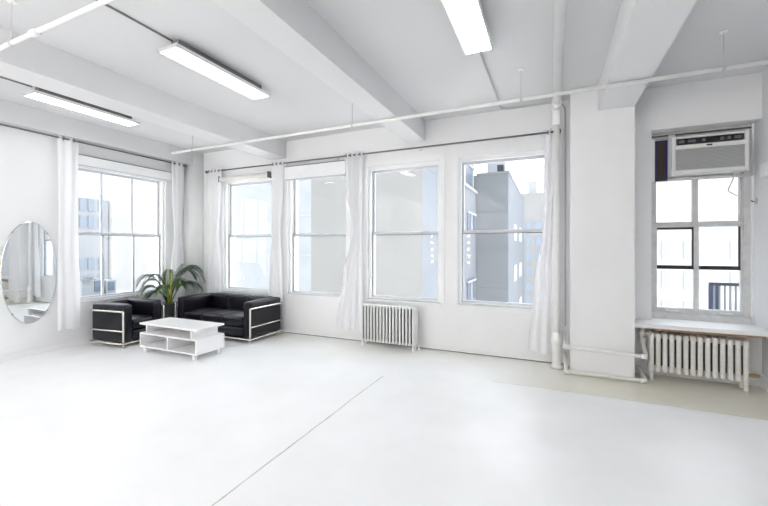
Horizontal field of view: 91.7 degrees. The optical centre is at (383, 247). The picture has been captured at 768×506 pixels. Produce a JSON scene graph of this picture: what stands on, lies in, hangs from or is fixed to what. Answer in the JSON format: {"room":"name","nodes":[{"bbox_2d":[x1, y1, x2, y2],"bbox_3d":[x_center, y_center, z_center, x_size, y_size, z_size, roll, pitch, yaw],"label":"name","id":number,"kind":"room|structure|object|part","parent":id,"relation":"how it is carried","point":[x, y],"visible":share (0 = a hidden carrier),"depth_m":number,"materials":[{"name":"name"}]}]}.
{"room":"loft studio","nodes":[
{"label":"loft studio","id":0,"kind":"room"},
{"bbox_2d":[0,126,183,354],"bbox_3d":[-6.099,-0.200,2.921,0.300,3.400,10.940,0,0,24],"label":"wall","id":1,"kind":"structure","parent":0,"point":[28,160],"depth_m":5.25,"materials":[{"name":"paint"}]},
{"bbox_2d":[0,222,56,323],"bbox_3d":[-4.906,0.340,5.164,0.026,1.410,0.610,0,0,25],"label":"oval mirror","id":2,"kind":"object","parent":1,"relation":"attached to","point":[28,264],"visible":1,"depth_m":5.14,"materials":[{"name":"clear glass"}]},
{"bbox_2d":[0,337,101,361],"bbox_3d":[-5.955,1.455,2.856,0.015,0.090,10.340,0,0,24],"label":"baseboard","id":3,"kind":"structure","parent":1,"relation":"attached to","point":[16,355],"depth_m":5.32,"materials":[{"name":"white paint"}]},
{"bbox_2d":[0,123,186,166],"bbox_3d":[-4.815,-1.600,5.244,0.138,0.060,4.490,0,0,24],"label":"curtain rod","id":4,"kind":"object","parent":1,"relation":"attached to","point":[57,137],"visible":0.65,"depth_m":5.68,"materials":[{"name":"grey metal"}]},
{"bbox_2d":[57,135,79,330],"bbox_3d":[-4.655,-0.219,5.505,0.067,2.862,0.284,0,0,24],"label":"curtain","id":5,"kind":"object","parent":4,"relation":"hanging from","point":[68,297],"visible":1,"depth_m":5.50,"materials":[{"name":"white fabric"}]},
{"bbox_2d":[171,161,184,306],"bbox_3d":[-3.944,-0.194,7.094,0.088,2.912,0.334,0,0,24],"label":"curtain","id":6,"kind":"object","parent":4,"relation":"hanging from","point":[177,170],"visible":0.77,"depth_m":7.08,"materials":[{"name":"white fabric"}]},
{"bbox_2d":[78,165,168,304],"bbox_3d":[-4.497,-0.247,6.329,0.235,2.255,1.670,0,0,24],"label":"window","id":7,"kind":"structure","parent":1,"relation":"in","point":[102,297],"depth_m":6.57,"materials":[{"name":"white paint"}]},
{"bbox_3d":[-4.561,-0.736,6.357,0.034,1.045,1.470,0,0,24],"label":"sash","id":8,"kind":"part","parent":7,"relation":"part of","materials":[{"name":"glass"}]},
{"bbox_3d":[-4.521,0.267,6.339,0.034,1.047,1.470,0,0,24],"label":"sash","id":9,"kind":"part","parent":7,"relation":"part of","materials":[{"name":"glass"}]},
{"bbox_3d":[-4.452,0.845,6.308,0.135,0.070,1.570,0,0,24],"label":"sill","id":10,"kind":"part","parent":7,"relation":"part of","materials":[{"name":"white paint"}]},
{"bbox_2d":[78,154,171,180],"bbox_3d":[-4.366,-1.341,6.286,0.071,0.167,1.660,0,0,24],"label":"roller shade","id":11,"kind":"object","parent":7,"relation":"attached to","point":[83,160],"visible":0.9,"depth_m":6.22,"materials":[{"name":"white fabric"}]},
{"bbox_3d":[-4.417,-0.268,6.293,0.010,2.215,1.670,0,0,24],"label":"casing","id":12,"kind":"part","parent":7,"relation":"part of","materials":[{"name":"white paint"}]},
{"bbox_2d":[0,331,767,505],"bbox_3d":[-1.997,1.600,1.082,9.290,0.200,10.940,0,0,24],"label":"floor","id":13,"kind":"structure","parent":0,"point":[279,418],"depth_m":3.01,"materials":[{"name":"white concrete"}]},
{"bbox_2d":[89,298,164,348],"bbox_3d":[-4.101,1.170,5.971,0.717,0.660,0.726,0,0,17],"label":"leather armchair","id":14,"kind":"object","parent":13,"relation":"on","point":[118,320],"visible":0.93,"depth_m":5.69,"materials":[{"name":"black leather"}]},
{"bbox_2d":[93,302,131,341],"bbox_3d":[-4.177,1.135,5.725,0.673,0.578,0.177,0,0,17],"label":"armrest","id":15,"kind":"object","parent":14,"relation":"on","point":[112,322],"depth_m":5.63,"materials":[{"name":"black leather"}]},
{"bbox_2d":[105,299,129,303],"bbox_3d":[-4.338,1.025,6.044,0.191,0.369,0.372,0,0,17],"label":"cushion","id":16,"kind":"object","parent":14,"relation":"on","point":[127,301],"depth_m":6.05,"materials":[{"name":"black leather"}]},
{"bbox_2d":[132,314,152,328],"bbox_3d":[-4.024,1.175,5.947,0.519,0.199,0.380,0,0,17],"label":"seat cushion","id":17,"kind":"object","parent":14,"relation":"on","point":[136,318],"depth_m":5.85,"materials":[{"name":"black leather"}]},
{"bbox_2d":[129,298,160,319],"bbox_3d":[-4.026,1.135,6.217,0.673,0.578,0.177,0,0,17],"label":"cushion","id":18,"kind":"object","parent":14,"relation":"on","point":[142,306],"depth_m":6.11,"materials":[{"name":"black leather"}]},
{"bbox_2d":[133,263,207,317],"bbox_3d":[-3.761,0.891,6.573,1.183,1.218,0.674,0,0,-17],"label":"potted palm","id":19,"kind":"object","parent":13,"relation":"on","point":[169,304],"visible":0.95,"depth_m":6.54,"materials":[{"name":"green plant"}]},
{"bbox_2d":[161,301,177,317],"bbox_3d":[-3.835,1.235,6.651,0.264,0.530,0.264,0,0,24],"label":"pot","id":20,"kind":"object","parent":19,"relation":"attached to","point":[169,305],"depth_m":6.56,"materials":[{"name":"grey plastic"}]},
{"bbox_3d":[-3.804,0.741,6.637,0.064,0.602,0.036,0,0,24],"label":"stem","id":21,"kind":"part","parent":19,"relation":"part of","materials":[{"name":"green plant"}]},
{"bbox_2d":[140,317,223,360],"bbox_3d":[-2.902,1.288,5.345,1.150,0.425,0.470,0,0,24],"label":"coffee table","id":22,"kind":"object","parent":13,"relation":"on","point":[194,338],"visible":1,"depth_m":5.23,"materials":[{"name":"white laminate"}]},
{"bbox_2d":[146,325,217,338],"bbox_3d":[-2.900,1.157,5.344,0.925,0.115,0.430,0,0,24],"label":"shelf","id":23,"kind":"object","parent":22,"relation":"attached to","point":[168,331],"depth_m":5.19,"materials":[{"name":"white laminate"}]},
{"bbox_2d":[140,328,223,355],"bbox_3d":[-2.901,1.317,5.347,1.150,0.205,0.465,0,0,24],"label":"shelf","id":24,"kind":"object","parent":22,"relation":"attached to","point":[166,339],"depth_m":5.23,"materials":[{"name":"white laminate"}]},
{"bbox_2d":[184,151,203,295],"bbox_3d":[-3.817,-0.200,7.497,0.400,3.400,0.400,0,0,24],"label":"pillar","id":25,"kind":"structure","parent":13,"relation":"on","point":[193,174],"depth_m":7.33,"materials":[{"name":"paint"}]},
{"bbox_2d":[174,293,282,344],"bbox_3d":[-2.705,1.170,6.500,1.731,0.660,0.797,0,0,24],"label":"leather sofa","id":26,"kind":"object","parent":13,"relation":"on","point":[242,315],"visible":0.89,"depth_m":6.28,"materials":[{"name":"black leather"}]},
{"bbox_2d":[177,293,212,318],"bbox_3d":[-3.398,1.135,6.811,0.177,0.578,0.753,0,0,24],"label":"cushion","id":27,"kind":"object","parent":26,"relation":"on","point":[204,300],"depth_m":6.63,"materials":[{"name":"black leather"}]},
{"bbox_2d":[184,307,226,320],"bbox_3d":[-3.153,1.175,6.612,0.477,0.199,0.599,0,0,24],"label":"seat cushion","id":28,"kind":"object","parent":26,"relation":"on","point":[193,313],"depth_m":6.42,"materials":[{"name":"black leather"}]},
{"bbox_2d":[211,293,231,308],"bbox_3d":[-3.002,1.025,6.949,0.469,0.369,0.191,0,0,24],"label":"cushion","id":29,"kind":"object","parent":26,"relation":"on","point":[220,300],"depth_m":6.85,"materials":[{"name":"black leather"}]},
{"bbox_2d":[203,309,243,322],"bbox_3d":[-2.738,1.175,6.426,0.477,0.199,0.599,0,0,24],"label":"seat cushion","id":30,"kind":"object","parent":26,"relation":"on","point":[217,315],"depth_m":6.21,"materials":[{"name":"black leather"}]},
{"bbox_2d":[218,325,243,336],"bbox_3d":[-2.707,1.339,6.496,1.374,0.172,0.737,0,0,24],"label":"cushion","id":31,"kind":"object","parent":26,"relation":"on","point":[232,330],"depth_m":5.98,"materials":[{"name":"black leather"}]},
{"bbox_2d":[223,311,243,326],"bbox_3d":[-2.324,1.175,6.240,0.477,0.199,0.599,0,0,24],"label":"seat cushion","id":32,"kind":"object","parent":26,"relation":"on","point":[236,318],"depth_m":5.99,"materials":[{"name":"black leather"}]},
{"bbox_2d":[229,294,251,309],"bbox_3d":[-2.587,1.025,6.763,0.469,0.369,0.191,0,0,24],"label":"cushion","id":33,"kind":"object","parent":26,"relation":"on","point":[236,301],"depth_m":6.68,"materials":[{"name":"black leather"}]},
{"bbox_2d":[248,295,271,300],"bbox_3d":[-2.173,1.025,6.577,0.469,0.369,0.191,0,0,24],"label":"cushion","id":34,"kind":"object","parent":26,"relation":"on","point":[250,297],"depth_m":6.54,"materials":[{"name":"black leather"}]},
{"bbox_2d":[244,297,280,337],"bbox_3d":[-2.011,1.135,6.189,0.177,0.578,0.753,0,0,24],"label":"armrest","id":35,"kind":"object","parent":26,"relation":"on","point":[262,316],"depth_m":6.06,"materials":[{"name":"black leather"}]},
{"bbox_2d":[361,303,419,351],"bbox_3d":[0.092,1.183,5.609,0.948,0.635,0.150,0,0,25],"label":"radiator","id":36,"kind":"object","parent":13,"relation":"on","point":[380,323],"visible":1,"depth_m":5.55,"materials":[{"name":"white metal"}]},
{"bbox_3d":[0.054,1.150,5.597,0.878,0.500,0.004,0,0,25],"label":"panel","id":37,"kind":"part","parent":36,"relation":"part of","materials":[{"name":"white metal"}]},
{"bbox_3d":[0.466,1.145,5.432,0.008,0.550,0.150,0,0,25],"label":"panel","id":38,"kind":"part","parent":36,"relation":"part of","materials":[{"name":"white metal"}]},
{"bbox_2d":[550,109,562,368],"bbox_3d":[2.164,-0.130,4.674,0.150,3.260,0.150,0,0,24],"label":"riser pipe","id":39,"kind":"object","parent":13,"relation":"on","point":[556,340],"visible":0.98,"depth_m":4.64,"materials":[{"name":"white metal"}]},
{"bbox_2d":[569,85,634,377],"bbox_3d":[2.600,-0.200,4.489,0.648,3.399,0.360,0,0,24],"label":"column","id":40,"kind":"structure","parent":13,"relation":"on","point":[601,142],"depth_m":4.33,"materials":[{"name":"paint"}]},
{"bbox_2d":[563,351,646,383],"bbox_3d":[2.595,1.407,4.427,0.837,0.176,0.423,0,0,24],"label":"pipe","id":41,"kind":"object","parent":13,"relation":"on","point":[643,379],"visible":1,"depth_m":4.28,"materials":[{"name":"white metal"}]},
{"bbox_2d":[639,327,759,392],"bbox_3d":[3.448,1.203,4.120,1.054,0.594,0.170,0,0,26],"label":"radiator","id":42,"kind":"object","parent":13,"relation":"on","point":[724,358],"visible":1,"depth_m":4.06,"materials":[{"name":"metal"}]},
{"bbox_2d":[563,332,647,359],"bbox_3d":[2.606,1.139,4.426,0.877,0.179,0.418,0,0,24],"label":"pipe","id":43,"kind":"object","parent":42,"relation":"attached to","point":[565,345],"visible":1,"depth_m":4.27,"materials":[{"name":"white metal"}]},
{"bbox_3d":[3.051,1.440,4.248,0.048,0.120,0.048,0,0,26],"label":"leg","id":44,"kind":"part","parent":42,"relation":"part of","materials":[{"name":"paint"}]},
{"bbox_3d":[3.420,1.185,4.100,0.832,0.310,0.006,0,0,26],"label":"panel","id":45,"kind":"part","parent":42,"relation":"part of","materials":[{"name":"white metal"}]},
{"bbox_3d":[3.833,1.440,3.998,0.048,0.120,0.048,0,0,26],"label":"leg","id":46,"kind":"part","parent":42,"relation":"part of","materials":[{"name":"paint"}]},
{"bbox_3d":[3.780,1.440,3.890,0.048,0.120,0.048,0,0,26],"label":"leg","id":47,"kind":"part","parent":42,"relation":"part of","materials":[{"name":"paint"}]},
{"bbox_2d":[0,0,767,152],"bbox_3d":[-1.997,-2.000,1.082,9.290,0.200,10.940,0,0,24],"label":"ceiling","id":48,"kind":"structure","parent":0,"point":[414,46],"depth_m":3.62,"materials":[{"name":"paint"}]},
{"bbox_2d":[0,76,31,87],"bbox_3d":[-4.910,-1.891,2.639,0.018,0.018,3.800,0,0,24],"label":"conduit","id":49,"kind":"object","parent":48,"relation":"attached to","point":[0,76],"visible":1,"depth_m":4.24,"materials":[{"name":"grey metal"}]},
{"bbox_2d":[0,0,114,50],"bbox_3d":[-1.351,-1.724,2.184,8.408,0.352,0.060,0,0,24],"label":"pipe","id":50,"kind":"object","parent":48,"relation":"hanging from","point":[34,32],"visible":1,"depth_m":2.63,"materials":[{"name":"grey metal"}]},
{"bbox_3d":[-2.860,-1.894,2.860,0.057,0.012,0.060,0,0,24],"label":"hanger plate","id":51,"kind":"part","parent":50,"relation":"part of","materials":[{"name":"white metal"}]},
{"bbox_2d":[23,87,139,125],"bbox_3d":[-3.871,-1.840,4.859,0.250,0.120,1.200,0,0,24],"label":"ceiling light","id":52,"kind":"object","parent":48,"relation":"attached to","point":[39,94],"visible":0.97,"depth_m":4.74,"materials":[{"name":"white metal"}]},
{"bbox_2d":[0,99,192,164],"bbox_3d":[-5.871,-1.765,2.818,0.200,0.270,10.340,0,0,24],"label":"ceiling beam","id":53,"kind":"structure","parent":48,"relation":"attached to","point":[12,114],"depth_m":5.62,"materials":[{"name":"paint"}]},
{"bbox_2d":[95,0,172,41],"bbox_3d":[-2.716,-1.891,1.667,0.018,0.018,3.820,0,0,24],"label":"conduit","id":54,"kind":"object","parent":48,"relation":"attached to","point":[106,5],"visible":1,"depth_m":3.11,"materials":[{"name":"grey metal"}]},
{"bbox_2d":[0,26,285,159],"bbox_3d":[-4.018,-1.750,1.988,0.360,0.300,10.340,0,0,24],"label":"ceiling beam","id":55,"kind":"structure","parent":48,"relation":"attached to","point":[30,61],"depth_m":4.10,"materials":[{"name":"paint"}]},
{"bbox_2d":[158,39,269,99],"bbox_3d":[-1.699,-1.840,3.885,0.250,0.120,1.200,0,0,24],"label":"ceiling light","id":56,"kind":"object","parent":48,"relation":"attached to","point":[179,51],"visible":0.99,"depth_m":3.74,"materials":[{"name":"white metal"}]},
{"bbox_2d":[212,0,424,142],"bbox_3d":[-1.628,-1.750,0.916,0.280,0.300,10.340,0,0,24],"label":"ceiling beam","id":57,"kind":"structure","parent":48,"relation":"attached to","point":[293,27],"depth_m":3.21,"materials":[{"name":"paint"}]},
{"bbox_2d":[441,0,492,54],"bbox_3d":[0.618,-1.840,2.846,0.250,0.120,1.200,0,0,24],"label":"ceiling light","id":58,"kind":"object","parent":48,"relation":"attached to","point":[467,20],"visible":1,"depth_m":2.97,"materials":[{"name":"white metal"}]},
{"bbox_2d":[171,30,767,153],"bbox_3d":[0.052,-1.726,4.580,7.808,0.349,0.060,0,0,24],"label":"pipe","id":59,"kind":"object","parent":48,"relation":"hanging from","point":[762,62],"visible":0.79,"depth_m":3.94,"materials":[{"name":"grey metal"}]},
{"bbox_3d":[2.977,-1.894,3.268,0.057,0.012,0.060,0,0,24],"label":"hanger plate","id":60,"kind":"part","parent":59,"relation":"part of","materials":[{"name":"white metal"}]},
{"bbox_2d":[479,52,565,325],"bbox_3d":[1.575,-0.448,4.066,0.808,2.895,1.910,0,0,24],"label":"conduit","id":61,"kind":"object","parent":48,"relation":"attached to","point":[481,55],"visible":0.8,"depth_m":4.76,"materials":[{"name":"grey metal"}]},
{"bbox_2d":[551,0,566,109],"bbox_3d":[0.152,-1.803,0.186,0.128,0.194,9.964,0,0,24],"label":"ceiling pipe","id":62,"kind":"object","parent":48,"relation":"hanging from","point":[560,6],"visible":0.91,"depth_m":3.22,"materials":[{"name":"white metal"}]},
{"bbox_2d":[598,0,696,110],"bbox_3d":[0.690,-1.750,-0.123,0.360,0.300,10.340,0,0,24],"label":"ceiling beam","id":63,"kind":"structure","parent":48,"relation":"attached to","point":[644,31],"depth_m":2.96,"materials":[{"name":"paint"}]},
{"bbox_2d":[204,72,761,386],"bbox_3d":[0.042,-0.200,5.997,8.990,3.400,0.300,0,0,24],"label":"wall","id":64,"kind":"structure","parent":0,"point":[733,100],"depth_m":5.14,"materials":[{"name":"paint"}]},
{"bbox_2d":[221,172,271,295],"bbox_3d":[-2.536,-0.247,7.079,1.340,2.255,0.235,0,0,24],"label":"window","id":65,"kind":"structure","parent":64,"relation":"in","point":[229,186],"depth_m":7.26,"materials":[{"name":"white paint"}]},
{"bbox_2d":[218,171,271,182],"bbox_3d":[-2.617,-1.325,6.971,1.216,0.110,0.100,0,0,24],"label":"roller shade","id":66,"kind":"object","parent":65,"relation":"attached to","point":[267,174],"visible":1,"depth_m":6.91,"materials":[{"name":"white fabric"}]},
{"bbox_3d":[-2.556,0.845,7.034,1.240,0.070,0.135,0,0,24],"label":"sill","id":67,"kind":"part","parent":65,"relation":"part of","materials":[{"name":"white paint"}]},
{"bbox_3d":[-2.525,0.267,7.104,1.140,1.047,0.034,0,0,24],"label":"sash","id":68,"kind":"part","parent":65,"relation":"part of","materials":[{"name":"glass"}]},
{"bbox_3d":[-2.507,-0.736,7.143,1.140,1.045,0.034,0,0,24],"label":"sash","id":69,"kind":"part","parent":65,"relation":"part of","materials":[{"name":"glass"}]},
{"bbox_2d":[285,160,344,180],"bbox_3d":[-1.177,-1.309,6.320,1.220,0.242,0.071,0,0,24],"label":"roller shade","id":70,"kind":"object","parent":64,"relation":"attached to","point":[331,168],"visible":1,"depth_m":6.28,"materials":[{"name":"white fabric"}]},
{"bbox_2d":[285,175,350,300],"bbox_3d":[-1.121,-0.247,6.445,1.340,2.255,0.235,0,0,24],"label":"window","id":71,"kind":"structure","parent":64,"relation":"in","point":[294,293],"depth_m":6.62,"materials":[{"name":"white paint"}]},
{"bbox_3d":[-1.142,0.845,6.400,1.240,0.070,0.135,0,0,24],"label":"sill","id":72,"kind":"part","parent":71,"relation":"part of","materials":[{"name":"white paint"}]},
{"bbox_3d":[-1.093,-0.736,6.509,1.140,1.045,0.034,0,0,24],"label":"sash","id":73,"kind":"part","parent":71,"relation":"part of","materials":[{"name":"glass"}]},
{"bbox_3d":[-1.111,0.267,6.470,1.140,1.047,0.034,0,0,24],"label":"sash","id":74,"kind":"part","parent":71,"relation":"part of","materials":[{"name":"glass"}]},
{"bbox_2d":[205,131,560,173],"bbox_3d":[-0.610,-1.490,6.059,6.330,0.060,0.118,0,0,24],"label":"curtain rod","id":75,"kind":"object","parent":64,"relation":"attached to","point":[542,133],"visible":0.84,"depth_m":5.58,"materials":[{"name":"grey metal"}]},
{"bbox_2d":[207,168,221,292],"bbox_3d":[-3.300,-0.114,7.232,0.414,2.852,0.077,0,0,24],"label":"curtain","id":76,"kind":"object","parent":75,"relation":"hanging from","point":[214,280],"visible":0.89,"depth_m":7.21,"materials":[{"name":"white fabric"}]},
{"bbox_2d":[268,160,283,321],"bbox_3d":[-1.931,-0.114,6.621,0.372,2.852,0.075,0,0,24],"label":"curtain","id":77,"kind":"object","parent":75,"relation":"hanging from","point":[275,262],"visible":0.88,"depth_m":6.60,"materials":[{"name":"white fabric"}]},
{"bbox_2d":[336,151,362,331],"bbox_3d":[-0.556,-0.104,6.003,0.487,2.872,0.102,0,0,24],"label":"curtain","id":78,"kind":"object","parent":75,"relation":"hanging from","point":[351,299],"visible":1,"depth_m":5.97,"materials":[{"name":"white fabric"}]},
{"bbox_2d":[528,126,562,353],"bbox_3d":[2.085,-0.084,4.819,0.418,2.912,0.069,0,0,24],"label":"curtain","id":79,"kind":"object","parent":75,"relation":"hanging from","point":[541,324],"visible":0.67,"depth_m":4.82,"materials":[{"name":"white fabric"}]},
{"bbox_2d":[364,154,444,307],"bbox_3d":[0.316,-0.247,5.801,1.330,2.255,0.235,0,0,24],"label":"window","id":80,"kind":"structure","parent":64,"relation":"in","point":[440,163],"depth_m":5.77,"materials":[{"name":"white paint"}]},
{"bbox_3d":[0.295,0.845,5.755,1.230,0.070,0.135,0,0,24],"label":"sill","id":81,"kind":"part","parent":80,"relation":"part of","materials":[{"name":"white paint"}]},
{"bbox_3d":[0.327,0.267,5.825,1.130,1.047,0.034,0,0,24],"label":"sash","id":82,"kind":"part","parent":80,"relation":"part of","materials":[{"name":"glass"}]},
{"bbox_3d":[0.344,-0.736,5.864,1.130,1.045,0.034,0,0,24],"label":"sash","id":83,"kind":"part","parent":80,"relation":"part of","materials":[{"name":"glass"}]},
{"bbox_2d":[276,329,563,364],"bbox_3d":[-0.752,1.472,6.175,6.795,0.055,0.026,0,0,24],"label":"baseboard","id":84,"kind":"structure","parent":64,"relation":"attached to","point":[468,351],"depth_m":5.40,"materials":[{"name":"white paint"}]},
{"bbox_2d":[453,143,544,313],"bbox_3d":[1.648,-0.247,5.204,1.340,2.255,0.235,0,0,24],"label":"window","id":85,"kind":"structure","parent":64,"relation":"in","point":[459,163],"depth_m":5.34,"materials":[{"name":"white paint"}]},
{"bbox_3d":[1.627,0.845,5.158,1.240,0.070,0.135,0,0,24],"label":"sill","id":86,"kind":"part","parent":85,"relation":"part of","materials":[{"name":"white paint"}]},
{"bbox_3d":[1.659,0.267,5.228,1.140,1.047,0.034,0,0,24],"label":"sash","id":87,"kind":"part","parent":85,"relation":"part of","materials":[{"name":"glass"}]},
{"bbox_3d":[1.676,-0.736,5.267,1.140,1.045,0.034,0,0,24],"label":"sash","id":88,"kind":"part","parent":85,"relation":"part of","materials":[{"name":"glass"}]},
{"bbox_2d":[635,318,767,338],"bbox_3d":[3.497,0.888,4.202,1.213,0.067,0.470,0,0,24],"label":"shelf","id":89,"kind":"object","parent":64,"relation":"attached to","point":[673,325],"visible":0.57,"depth_m":4.06,"materials":[{"name":"white paint"}]},
{"bbox_2d":[652,123,753,323],"bbox_3d":[3.707,-0.273,4.393,0.990,2.255,0.230,0,0,24],"label":"window","id":90,"kind":"structure","parent":64,"relation":"in","point":[745,223],"depth_m":4.34,"materials":[{"name":"paint"}]},
{"bbox_2d":[655,140,667,181],"bbox_3d":[3.321,-1.041,4.467,0.122,0.482,0.038,0,0,24],"label":"panel","id":91,"kind":"object","parent":90,"relation":"attached to","point":[661,147],"visible":1,"depth_m":4.45,"materials":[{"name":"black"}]},
{"bbox_3d":[3.742,-0.568,4.472,0.870,0.585,0.037,0,0,24],"label":"sash","id":92,"kind":"part","parent":90,"relation":"part of","materials":[{"name":"glass"}]},
{"bbox_3d":[3.727,0.242,4.439,0.870,1.085,0.039,0,0,24],"label":"sash","id":93,"kind":"part","parent":90,"relation":"part of","materials":[{"name":"glass"}]},
{"bbox_3d":[3.696,-0.823,4.381,0.960,0.025,0.100,0,0,24],"label":"shelf rail","id":94,"kind":"part","parent":90,"relation":"part of","materials":[{"name":"paint"}]},
{"bbox_2d":[668,130,748,195],"bbox_3d":[3.717,-0.944,4.372,0.683,0.765,0.520,0,0,24],"label":"window air conditioner","id":95,"kind":"object","parent":90,"relation":"attached to","point":[727,153],"visible":1,"depth_m":4.16,"materials":[{"name":"white plastic"}]},
{"bbox_2d":[676,144,743,170],"bbox_3d":[3.629,-1.006,4.166,0.606,0.240,0.008,0,0,24],"label":"grille","id":96,"kind":"object","parent":95,"relation":"attached to","point":[706,157],"depth_m":4.15,"materials":[{"name":"grey plastic"}]},
{"bbox_3d":[3.626,-1.209,4.152,0.590,0.070,0.036,0,0,24],"label":"control panel","id":97,"kind":"part","parent":95,"relation":"part of","materials":[{"name":"black"}]},
{"bbox_3d":[3.811,-0.699,4.066,0.102,0.276,0.023,0,0,5],"label":"power cord","id":98,"kind":"part","parent":95,"relation":"part of","materials":[{"name":"grey plastic"}]},
{"bbox_3d":[3.727,-0.273,4.439,0.990,2.255,0.130,0,0,24],"label":"casing","id":99,"kind":"part","parent":90,"relation":"part of","materials":[{"name":"white paint"}]},
{"bbox_2d":[754,68,767,376],"bbox_3d":[2.104,-0.200,-0.757,0.300,3.400,10.940,0,0,24],"label":"wall","id":100,"kind":"structure","parent":0,"point":[761,126],"depth_m":4.01,"materials":[{"name":"paint"}]},
{"bbox_2d":[760,162,767,177],"bbox_3d":[3.962,-0.815,3.824,0.062,0.150,0.300,0,0,24],"label":"junction box","id":101,"kind":"object","parent":100,"relation":"attached to","point":[763,167],"visible":1,"depth_m":3.89,"materials":[{"name":"white plastic"}]},
{"bbox_2d":[760,374,767,391],"bbox_3d":[1.958,1.430,-0.692,0.020,0.140,10.340,0,0,24],"label":"baseboard","id":102,"kind":"structure","parent":100,"relation":"attached to","point":[763,379],"depth_m":3.94,"materials":[{"name":"white paint"}]},
{"label":"outside","id":103,"kind":"structure","parent":0,"visible":0},
{"bbox_2d":[708,282,738,322],"bbox_3d":[5.070,1.990,5.015,1.650,3.020,1.900,0,0,24],"label":"balcony","id":104,"kind":"object","parent":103,"point":[714,288],"visible":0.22,"depth_m":5.15,"materials":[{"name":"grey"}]},
{"bbox_3d":[5.129,0.500,4.939,1.280,0.040,0.050,0,0,24],"label":"rail","id":105,"kind":"part","parent":104,"relation":"part of","materials":[{"name":"grey metal"}]},
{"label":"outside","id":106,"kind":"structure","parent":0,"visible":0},
{"bbox_2d":[474,162,523,302],"bbox_3d":[11.749,11.400,39.089,4.460,40.200,19.050,0,0,24],"label":"building","id":107,"kind":"structure","parent":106,"point":[499,201],"depth_m":30.31,"materials":[{"name":"grey concrete"}]},
{"bbox_2d":[497,164,504,171],"bbox_3d":[10.100,-6.600,32.184,0.500,1.000,1.000,0,0,24],"label":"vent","id":108,"kind":"object","parent":107,"relation":"attached to","point":[499,167],"depth_m":31.75,"materials":[{"name":"grey metal"}]},
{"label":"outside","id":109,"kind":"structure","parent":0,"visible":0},
{"bbox_2d":[311,168,437,297],"bbox_3d":[0.574,5.500,22.748,6.435,52.000,8.015,0,0,24],"label":"building","id":110,"kind":"structure","parent":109,"point":[406,265],"depth_m":18.68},
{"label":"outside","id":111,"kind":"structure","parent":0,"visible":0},
{"bbox_2d":[236,180,310,290],"bbox_3d":[-14.090,-6.000,84.071,45.500,75.000,18.100,0,0,24],"label":"building","id":112,"kind":"structure","parent":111,"point":[253,202],"depth_m":79.81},
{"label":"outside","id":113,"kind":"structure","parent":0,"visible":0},
{"bbox_2d":[464,165,477,299],"bbox_3d":[3.488,10.000,29.072,6.580,43.000,5.890,0,0,24],"label":"building","id":114,"kind":"structure","parent":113,"point":[470,278],"depth_m":28.25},
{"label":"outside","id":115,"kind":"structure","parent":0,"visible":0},
{"bbox_2d":[80,277,127,295],"bbox_3d":[-19.689,16.430,18.416,13.000,30.140,9.500,0,0,24],"label":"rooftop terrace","id":116,"kind":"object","parent":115,"point":[89,286],"visible":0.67,"depth_m":17.90,"materials":[{"name":"white concrete"}]},
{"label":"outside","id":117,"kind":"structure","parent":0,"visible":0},
{"bbox_2d":[78,197,107,278],"bbox_3d":[-33.661,13.400,32.351,8.100,36.200,13.500,0,0,24],"label":"building","id":118,"kind":"structure","parent":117,"point":[88,209],"depth_m":35.53,"materials":[{"name":"grey"}]},
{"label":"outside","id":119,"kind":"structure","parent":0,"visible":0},
{"bbox_2d":[522,181,543,303],"bbox_3d":[37.372,9.000,79.082,15.500,45.000,15.100,0,0,24],"label":"apartment block","id":120,"kind":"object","parent":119,"point":[533,201],"visible":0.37,"depth_m":74.46,"materials":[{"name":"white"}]},
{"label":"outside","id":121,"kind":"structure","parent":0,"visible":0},
{"bbox_2d":[656,173,739,323],"bbox_3d":[40.301,11.500,39.905,27.100,40.000,14.200,0,0,24],"label":"office block","id":122,"kind":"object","parent":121,"point":[718,246],"visible":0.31,"depth_m":36.57,"materials":[{"name":"grey"}]},
{"bbox_3d":[37.438,-2.050,33.518,27.100,0.300,0.200,0,0,24],"label":"cornice","id":123,"kind":"part","parent":122,"relation":"part of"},
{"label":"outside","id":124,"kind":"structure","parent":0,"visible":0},
{"bbox_2d":[78,171,154,290],"bbox_3d":[-27.023,4.500,44.225,6.500,54.000,13.400,0,0,24],"label":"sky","id":125,"kind":"structure","parent":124,"point":[116,190],"depth_m":38.26,"materials":[{"name":"beige brick"}]}
]}

